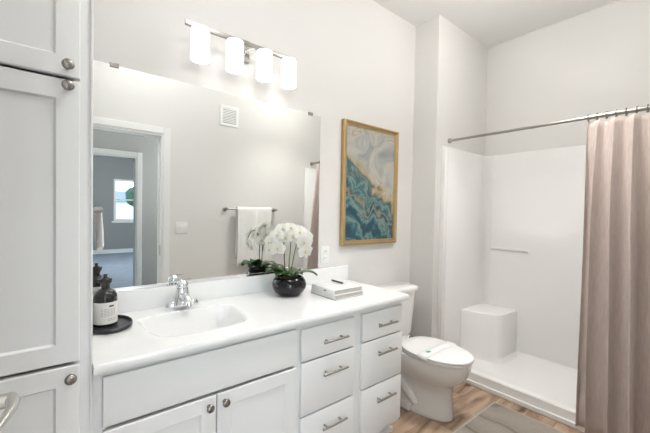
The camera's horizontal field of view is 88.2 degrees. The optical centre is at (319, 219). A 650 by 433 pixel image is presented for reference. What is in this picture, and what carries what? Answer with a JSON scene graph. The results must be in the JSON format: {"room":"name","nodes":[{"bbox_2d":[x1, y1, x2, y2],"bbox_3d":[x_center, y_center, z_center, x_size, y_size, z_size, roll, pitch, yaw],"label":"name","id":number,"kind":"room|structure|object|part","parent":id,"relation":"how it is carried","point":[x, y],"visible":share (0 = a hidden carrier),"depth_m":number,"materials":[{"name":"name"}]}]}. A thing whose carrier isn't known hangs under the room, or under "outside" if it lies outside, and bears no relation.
{"room":"bathroom","nodes":[
{"label":"bathroom","id":0,"kind":"room"},
{"bbox_2d":[0,392,20,430],"bbox_3d":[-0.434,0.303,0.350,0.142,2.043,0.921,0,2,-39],"label":"door handle","id":1,"kind":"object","parent":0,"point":[10,401],"depth_m":0.68,"materials":[{"name":"silver metal"}]},
{"bbox_2d":[93,0,415,284],"bbox_3d":[-0.429,-0.184,1.999,3.077,2.965,0.100,0,2,-39],"label":"wall","id":2,"kind":"structure","parent":0,"point":[355,58],"depth_m":2.27,"materials":[{"name":"white paint"}]},
{"bbox_2d":[93,60,320,293],"bbox_3d":[-0.514,-0.187,1.858,1.315,1.035,0.011,0,2,-39],"label":"wall mirror","id":3,"kind":"object","parent":2,"relation":"attached to","point":[191,181],"visible":0.89,"depth_m":1.74,"materials":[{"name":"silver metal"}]},
{"bbox_2d":[93,265,347,313],"bbox_3d":[-0.418,0.382,1.951,1.586,0.100,0.020,0,2,-39],"label":"backsplash","id":4,"kind":"structure","parent":2,"relation":"attached to","point":[155,297],"depth_m":1.82,"materials":[{"name":"white stone"}]},
{"bbox_2d":[185,19,296,88],"bbox_3d":[-0.402,-0.896,1.834,0.654,0.225,0.152,0,2,-39],"label":"vanity light","id":5,"kind":"object","parent":2,"relation":"attached to","point":[238,50],"visible":1,"depth_m":1.75,"materials":[{"name":"white glass"}]},
{"bbox_3d":[-0.586,-0.860,1.647,0.089,0.155,0.089,0,2,-39],"label":"lamp shade","id":6,"kind":"part","parent":5,"relation":"part of","materials":[{"name":"white glass"}]},
{"bbox_3d":[-0.445,-0.860,1.761,0.089,0.155,0.089,0,2,-39],"label":"lamp shade","id":7,"kind":"part","parent":5,"relation":"part of","materials":[{"name":"white glass"}]},
{"bbox_3d":[-0.440,-0.950,1.884,0.095,0.120,0.022,0,2,-39],"label":"plate","id":8,"kind":"part","parent":5,"relation":"part of","materials":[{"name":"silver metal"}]},
{"bbox_3d":[-0.308,-0.860,1.870,0.089,0.155,0.089,0,2,-39],"label":"lamp shade","id":9,"kind":"part","parent":5,"relation":"part of","materials":[{"name":"white glass"}]},
{"bbox_3d":[-0.181,-0.860,1.972,0.089,0.155,0.089,0,2,-39],"label":"lamp shade","id":10,"kind":"part","parent":5,"relation":"part of","materials":[{"name":"white glass"}]},
{"bbox_2d":[321,246,328,262],"bbox_3d":[0.037,0.242,2.320,0.074,0.119,0.010,0,2,-39],"label":"wall outlet","id":11,"kind":"object","parent":2,"relation":"attached to","point":[324,249],"visible":1,"depth_m":2.32,"materials":[{"name":"white plastic"}]},
{"bbox_2d":[339,118,398,245],"bbox_3d":[0.395,-0.263,2.571,0.605,0.902,0.035,0,2,-39],"label":"framed painting","id":12,"kind":"object","parent":2,"relation":"attached to","point":[369,153],"visible":1,"depth_m":2.55,"materials":[{"name":"paper"}]},
{"bbox_2d":[408,15,487,337],"bbox_3d":[1.208,-0.181,3.171,0.943,2.965,0.327,0,2,-39],"label":"wall","id":13,"kind":"structure","parent":0,"point":[450,80],"depth_m":2.84,"materials":[{"name":"white paint"}]},
{"bbox_2d":[448,105,649,142],"bbox_3d":[1.569,-0.649,2.274,0.042,0.042,1.495,0,2,-39],"label":"shower rod","id":14,"kind":"object","parent":13,"relation":"attached to","point":[642,108],"visible":0.97,"depth_m":2.21,"materials":[{"name":"silver metal"}]},
{"bbox_2d":[575,104,649,432],"bbox_3d":[1.772,0.323,1.917,0.175,1.963,0.477,0,2,-39],"label":"shower curtain","id":15,"kind":"object","parent":14,"relation":"hanging from","point":[613,391],"visible":1,"depth_m":1.97,"materials":[{"name":"beige fabric"}]},
{"bbox_2d":[390,382,583,432],"bbox_3d":[0.482,1.343,1.619,3.820,0.040,1.722,0,2,-39],"label":"floor","id":16,"kind":"structure","parent":0,"point":[468,400],"depth_m":2.26,"materials":[{"name":"brown wood"}]},
{"bbox_2d":[0,0,93,432],"bbox_3d":[-1.092,-0.002,1.029,0.618,2.620,0.587,0,2,-39],"label":"tall cabinet","id":17,"kind":"object","parent":16,"relation":"on","point":[46,46],"visible":1,"depth_m":0.95,"materials":[{"name":"white wood"}]},
{"bbox_3d":[-0.944,0.811,0.851,0.545,0.758,0.020,0,2,-39],"label":"door","id":18,"kind":"part","parent":17,"relation":"part of","materials":[{"name":"white wood"}]},
{"bbox_3d":[-0.930,0.009,0.833,0.545,0.826,0.020,0,2,-39],"label":"door","id":19,"kind":"part","parent":17,"relation":"part of","materials":[{"name":"white wood"}]},
{"bbox_3d":[-0.915,-0.834,0.815,0.545,0.841,0.020,0,2,-39],"label":"door","id":20,"kind":"part","parent":17,"relation":"part of","materials":[{"name":"white wood"}]},
{"bbox_3d":[-0.718,-0.382,0.958,0.031,0.031,0.029,0,2,-39],"label":"knob","id":21,"kind":"part","parent":17,"relation":"part of","materials":[{"name":"grey metal"}]},
{"bbox_3d":[-0.717,-0.441,0.957,0.031,0.031,0.029,0,2,-39],"label":"knob","id":22,"kind":"part","parent":17,"relation":"part of","materials":[{"name":"grey metal"}]},
{"bbox_3d":[-0.728,0.466,0.981,0.031,0.031,0.029,0,2,-39],"label":"knob","id":23,"kind":"part","parent":17,"relation":"part of","materials":[{"name":"grey metal"}]},
{"bbox_3d":[-0.946,0.004,0.846,0.617,2.620,0.020,0,2,-39],"label":"frame","id":24,"kind":"part","parent":17,"relation":"part of","materials":[{"name":"white wood"}]},
{"bbox_2d":[92,302,402,432],"bbox_3d":[-0.262,0.889,1.734,1.558,0.836,0.579,0,2,-39],"label":"vanity cabinet","id":25,"kind":"object","parent":16,"relation":"on","point":[341,374],"visible":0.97,"depth_m":1.47,"materials":[{"name":"white wood"}]},
{"bbox_3d":[-0.552,0.932,1.190,0.369,0.515,0.020,0,2,-39],"label":"door","id":26,"kind":"part","parent":25,"relation":"part of","materials":[{"name":"white wood"}]},
{"bbox_3d":[-0.412,0.710,1.263,0.031,0.031,0.029,0,2,-39],"label":"knob","id":27,"kind":"part","parent":25,"relation":"part of","materials":[{"name":"grey metal"}]},
{"bbox_3d":[-0.363,0.710,1.302,0.031,0.031,0.029,0,2,-39],"label":"knob","id":28,"kind":"part","parent":25,"relation":"part of","materials":[{"name":"grey metal"}]},
{"bbox_2d":[92,265,408,375],"bbox_3d":[-0.247,0.466,1.738,1.586,0.253,0.570,0,2,-39],"label":"countertop","id":29,"kind":"structure","parent":25,"relation":"on","point":[230,310],"depth_m":1.60,"materials":[{"name":"white stone"}]},
{"bbox_2d":[93,315,132,333],"bbox_3d":[-0.860,0.426,1.370,0.166,0.016,0.224,0,2,-39],"label":"oval tray","id":30,"kind":"object","parent":29,"relation":"on","point":[124,322],"visible":0.51,"depth_m":1.33,"materials":[{"name":"black"}]},
{"bbox_2d":[93,274,117,327],"bbox_3d":[-0.873,0.324,1.368,0.086,0.207,0.087,0,2,-39],"label":"soap bottle","id":31,"kind":"object","parent":30,"relation":"on","point":[105,299],"visible":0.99,"depth_m":1.34,"materials":[{"name":"black glass"}]},
{"bbox_2d":[101,308,114,320],"bbox_3d":[-0.845,0.380,1.343,0.008,0.048,0.051,2,2,41],"label":"print","id":32,"kind":"object","parent":31,"relation":"attached to","point":[107,314],"depth_m":1.34,"materials":[{"name":"grey paper"}]},
{"bbox_2d":[165,278,198,309],"bbox_3d":[-0.672,0.362,1.624,0.142,0.140,0.158,1,1,-9],"label":"faucet","id":33,"kind":"object","parent":29,"relation":"on","point":[182,299],"visible":1,"depth_m":1.61,"materials":[{"name":"silver metal"}]},
{"bbox_3d":[-0.677,0.412,1.652,0.158,0.038,0.058,0,2,-39],"label":"plate","id":34,"kind":"part","parent":33,"relation":"part of","materials":[{"name":"silver metal"}]},
{"bbox_3d":[-0.656,0.371,1.626,0.104,0.078,0.170,0,2,-39],"label":"spout","id":35,"kind":"part","parent":33,"relation":"part of","materials":[{"name":"silver metal"}]},
{"bbox_3d":[-0.670,0.312,1.654,0.068,0.040,0.055,0,2,-39],"label":"lever","id":36,"kind":"part","parent":33,"relation":"part of","materials":[{"name":"silver metal"}]},
{"bbox_2d":[260,223,317,296],"bbox_3d":[-0.181,0.226,1.938,0.290,0.415,0.239,0,2,-39],"label":"potted orchid","id":37,"kind":"object","parent":29,"relation":"on","point":[288,283],"visible":1,"depth_m":1.88,"materials":[{"name":"white plant"}]},
{"bbox_3d":[-0.285,0.164,1.910,0.087,0.070,0.019,2,2,37],"label":"flower","id":38,"kind":"part","parent":37,"relation":"part of","materials":[{"name":"white plant"}]},
{"bbox_3d":[-0.271,0.122,1.879,0.097,0.075,0.023,2,1,26],"label":"flower","id":39,"kind":"part","parent":37,"relation":"part of","materials":[{"name":"white plant"}]},
{"bbox_3d":[-0.240,0.083,1.879,0.054,0.066,0.072,0,2,-39],"label":"flower","id":40,"kind":"part","parent":37,"relation":"part of","materials":[{"name":"white plant"}]},
{"bbox_3d":[-0.235,0.154,1.867,0.099,0.077,0.021,1,1,6],"label":"flower","id":41,"kind":"part","parent":37,"relation":"part of","materials":[{"name":"white plant"}]},
{"bbox_3d":[-0.215,0.052,1.944,0.090,0.062,0.047,1,1,-1],"label":"flower","id":42,"kind":"part","parent":37,"relation":"part of","materials":[{"name":"white plant"}]},
{"bbox_3d":[-0.190,0.095,1.890,0.089,0.068,0.026,0,1,-24],"label":"flower","id":43,"kind":"part","parent":37,"relation":"part of","materials":[{"name":"white plant"}]},
{"bbox_3d":[-0.176,0.380,1.939,0.197,0.106,0.197,0,2,-39],"label":"pot","id":44,"kind":"part","parent":37,"relation":"part of","materials":[{"name":"black ceramic"}]},
{"bbox_3d":[-0.210,0.189,1.967,0.105,0.288,0.021,2,2,33],"label":"stem","id":45,"kind":"part","parent":37,"relation":"part of","materials":[{"name":"green plant"}]},
{"bbox_3d":[-0.167,0.045,1.939,0.087,0.058,0.056,0,2,-39],"label":"flower","id":46,"kind":"part","parent":37,"relation":"part of","materials":[{"name":"white plant"}]},
{"bbox_3d":[-0.122,0.206,1.929,0.100,0.260,0.014,1,1,6],"label":"stem","id":47,"kind":"part","parent":37,"relation":"part of","materials":[{"name":"green plant"}]},
{"bbox_3d":[-0.150,0.088,1.884,0.093,0.074,0.015,1,1,14],"label":"flower","id":48,"kind":"part","parent":37,"relation":"part of","materials":[{"name":"white plant"}]},
{"bbox_3d":[-0.115,0.067,1.885,0.098,0.074,0.034,0,2,-39],"label":"flower","id":49,"kind":"part","parent":37,"relation":"part of","materials":[{"name":"white plant"}]},
{"bbox_3d":[-0.087,0.122,1.889,0.099,0.077,0.025,1,1,-13],"label":"flower","id":50,"kind":"part","parent":37,"relation":"part of","materials":[{"name":"white plant"}]},
{"bbox_3d":[-0.083,0.173,1.897,0.099,0.079,0.029,0,2,-39],"label":"flower","id":51,"kind":"part","parent":37,"relation":"part of","materials":[{"name":"white plant"}]},
{"bbox_3d":[-0.066,0.099,1.928,0.015,0.069,0.087,2,2,39],"label":"flower","id":52,"kind":"part","parent":37,"relation":"part of","materials":[{"name":"white plant"}]},
{"bbox_2d":[311,288,363,299],"bbox_3d":[0.103,0.425,1.984,0.225,0.025,0.216,0,2,-39],"label":"book","id":53,"kind":"object","parent":29,"relation":"on","point":[358,293],"visible":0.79,"depth_m":1.91,"materials":[{"name":"white paper"}]},
{"bbox_2d":[312,280,361,295],"bbox_3d":[0.102,0.399,1.983,0.220,0.026,0.209,0,2,-38],"label":"book","id":54,"kind":"object","parent":53,"relation":"on","point":[330,287],"visible":1,"depth_m":1.94,"materials":[{"name":"white paper"}]},
{"bbox_3d":[-0.260,0.932,1.425,0.371,0.515,0.020,0,2,-39],"label":"door","id":55,"kind":"part","parent":25,"relation":"part of","materials":[{"name":"white wood"}]},
{"bbox_3d":[0.037,1.057,1.667,0.341,0.265,0.018,0,2,-39],"label":"drawer","id":56,"kind":"part","parent":25,"relation":"part of","materials":[{"name":"white wood"}]},
{"bbox_3d":[0.042,0.792,1.661,0.341,0.249,0.018,0,2,-39],"label":"drawer","id":57,"kind":"part","parent":25,"relation":"part of","materials":[{"name":"white wood"}]},
{"bbox_3d":[0.045,0.584,1.657,0.341,0.151,0.018,0,2,-39],"label":"drawer","id":58,"kind":"part","parent":25,"relation":"part of","materials":[{"name":"white wood"}]},
{"bbox_3d":[0.071,1.003,1.658,0.156,0.012,0.036,0,2,-39],"label":"bar pull","id":59,"kind":"part","parent":25,"relation":"part of","materials":[{"name":"silver metal"}]},
{"bbox_3d":[0.075,0.741,1.652,0.156,0.012,0.036,0,2,-39],"label":"bar pull","id":60,"kind":"part","parent":25,"relation":"part of","materials":[{"name":"silver metal"}]},
{"bbox_3d":[0.078,0.585,1.648,0.156,0.012,0.036,0,2,-39],"label":"bar pull","id":61,"kind":"part","parent":25,"relation":"part of","materials":[{"name":"silver metal"}]},
{"bbox_3d":[0.348,1.057,1.917,0.340,0.265,0.018,0,2,-39],"label":"drawer","id":62,"kind":"part","parent":25,"relation":"part of","materials":[{"name":"white wood"}]},
{"bbox_3d":[0.353,0.792,1.912,0.340,0.249,0.018,0,2,-39],"label":"drawer","id":63,"kind":"part","parent":25,"relation":"part of","materials":[{"name":"white wood"}]},
{"bbox_3d":[0.357,0.584,1.907,0.340,0.151,0.018,0,2,-39],"label":"drawer","id":64,"kind":"part","parent":25,"relation":"part of","materials":[{"name":"white wood"}]},
{"bbox_3d":[0.374,1.003,1.901,0.156,0.012,0.036,0,2,-39],"label":"bar pull","id":65,"kind":"part","parent":25,"relation":"part of","materials":[{"name":"silver metal"}]},
{"bbox_3d":[0.379,0.741,1.896,0.156,0.012,0.036,0,2,-39],"label":"bar pull","id":66,"kind":"part","parent":25,"relation":"part of","materials":[{"name":"silver metal"}]},
{"bbox_3d":[0.381,0.585,1.892,0.156,0.012,0.036,0,2,-39],"label":"bar pull","id":67,"kind":"part","parent":25,"relation":"part of","materials":[{"name":"silver metal"}]},
{"bbox_2d":[372,281,473,421],"bbox_3d":[0.704,0.915,2.387,0.476,0.788,0.762,0,2,-39],"label":"toilet","id":68,"kind":"object","parent":16,"relation":"on","point":[426,388],"visible":0.63,"depth_m":2.22,"materials":[{"name":"white ceramic"}]},
{"bbox_3d":[0.543,0.534,2.588,0.476,0.040,0.226,0,2,-39],"label":"tank lid","id":69,"kind":"part","parent":68,"relation":"part of","materials":[{"name":"white ceramic"}]},
{"bbox_3d":[0.536,0.726,2.597,0.442,0.342,0.206,0,2,-39],"label":"tank","id":70,"kind":"part","parent":68,"relation":"part of","materials":[{"name":"white ceramic"}]},
{"bbox_3d":[0.745,1.111,2.337,0.364,0.402,0.598,0,2,-39],"label":"bowl","id":71,"kind":"part","parent":68,"relation":"part of","materials":[{"name":"white ceramic"}]},
{"bbox_2d":[417,341,457,362],"bbox_3d":[0.801,0.887,2.267,0.379,0.042,0.075,0,2,-39],"label":"band","id":72,"kind":"object","parent":68,"relation":"on","point":[423,356],"visible":0.94,"depth_m":2.22,"materials":[{"name":"white paper"}]},
{"bbox_3d":[0.793,0.881,2.277,0.372,0.022,0.482,0,2,-39],"label":"lid","id":73,"kind":"part","parent":68,"relation":"part of","materials":[{"name":"white plastic"}]},
{"bbox_2d":[453,402,564,432],"bbox_3d":[1.061,1.320,1.895,0.952,0.014,0.569,0,2,-39],"label":"bath mat","id":74,"kind":"object","parent":16,"relation":"on","point":[495,418],"visible":1,"depth_m":2.15,"materials":[{"name":"grey fabric"}]},
{"bbox_2d":[437,145,585,432],"bbox_3d":[1.760,0.367,2.465,0.763,1.917,1.489,0,2,-39],"label":"shower stall","id":75,"kind":"object","parent":16,"relation":"on","point":[511,237],"visible":0.71,"depth_m":2.88,"materials":[{"name":"white plastic"}]},
{"bbox_3d":[1.523,1.016,2.996,0.413,0.410,0.349,0,2,-39],"label":"seat","id":76,"kind":"part","parent":75,"relation":"part of","materials":[{"name":"white plastic"}]},
{"bbox_2d":[373,0,618,47],"bbox_3d":[1.045,-1.641,0.615,5.800,0.060,4.020,0,2,-39],"label":"ceiling","id":77,"kind":"structure","parent":0,"point":[491,23],"depth_m":2.68,"materials":[{"name":"white paint"}]},
{"bbox_2d":[485,0,649,155],"bbox_3d":[2.145,-0.153,2.678,0.100,2.965,1.615,0,2,-39],"label":"wall","id":78,"kind":"structure","parent":0,"point":[595,61],"depth_m":2.75,"materials":[{"name":"white paint"}]}
]}

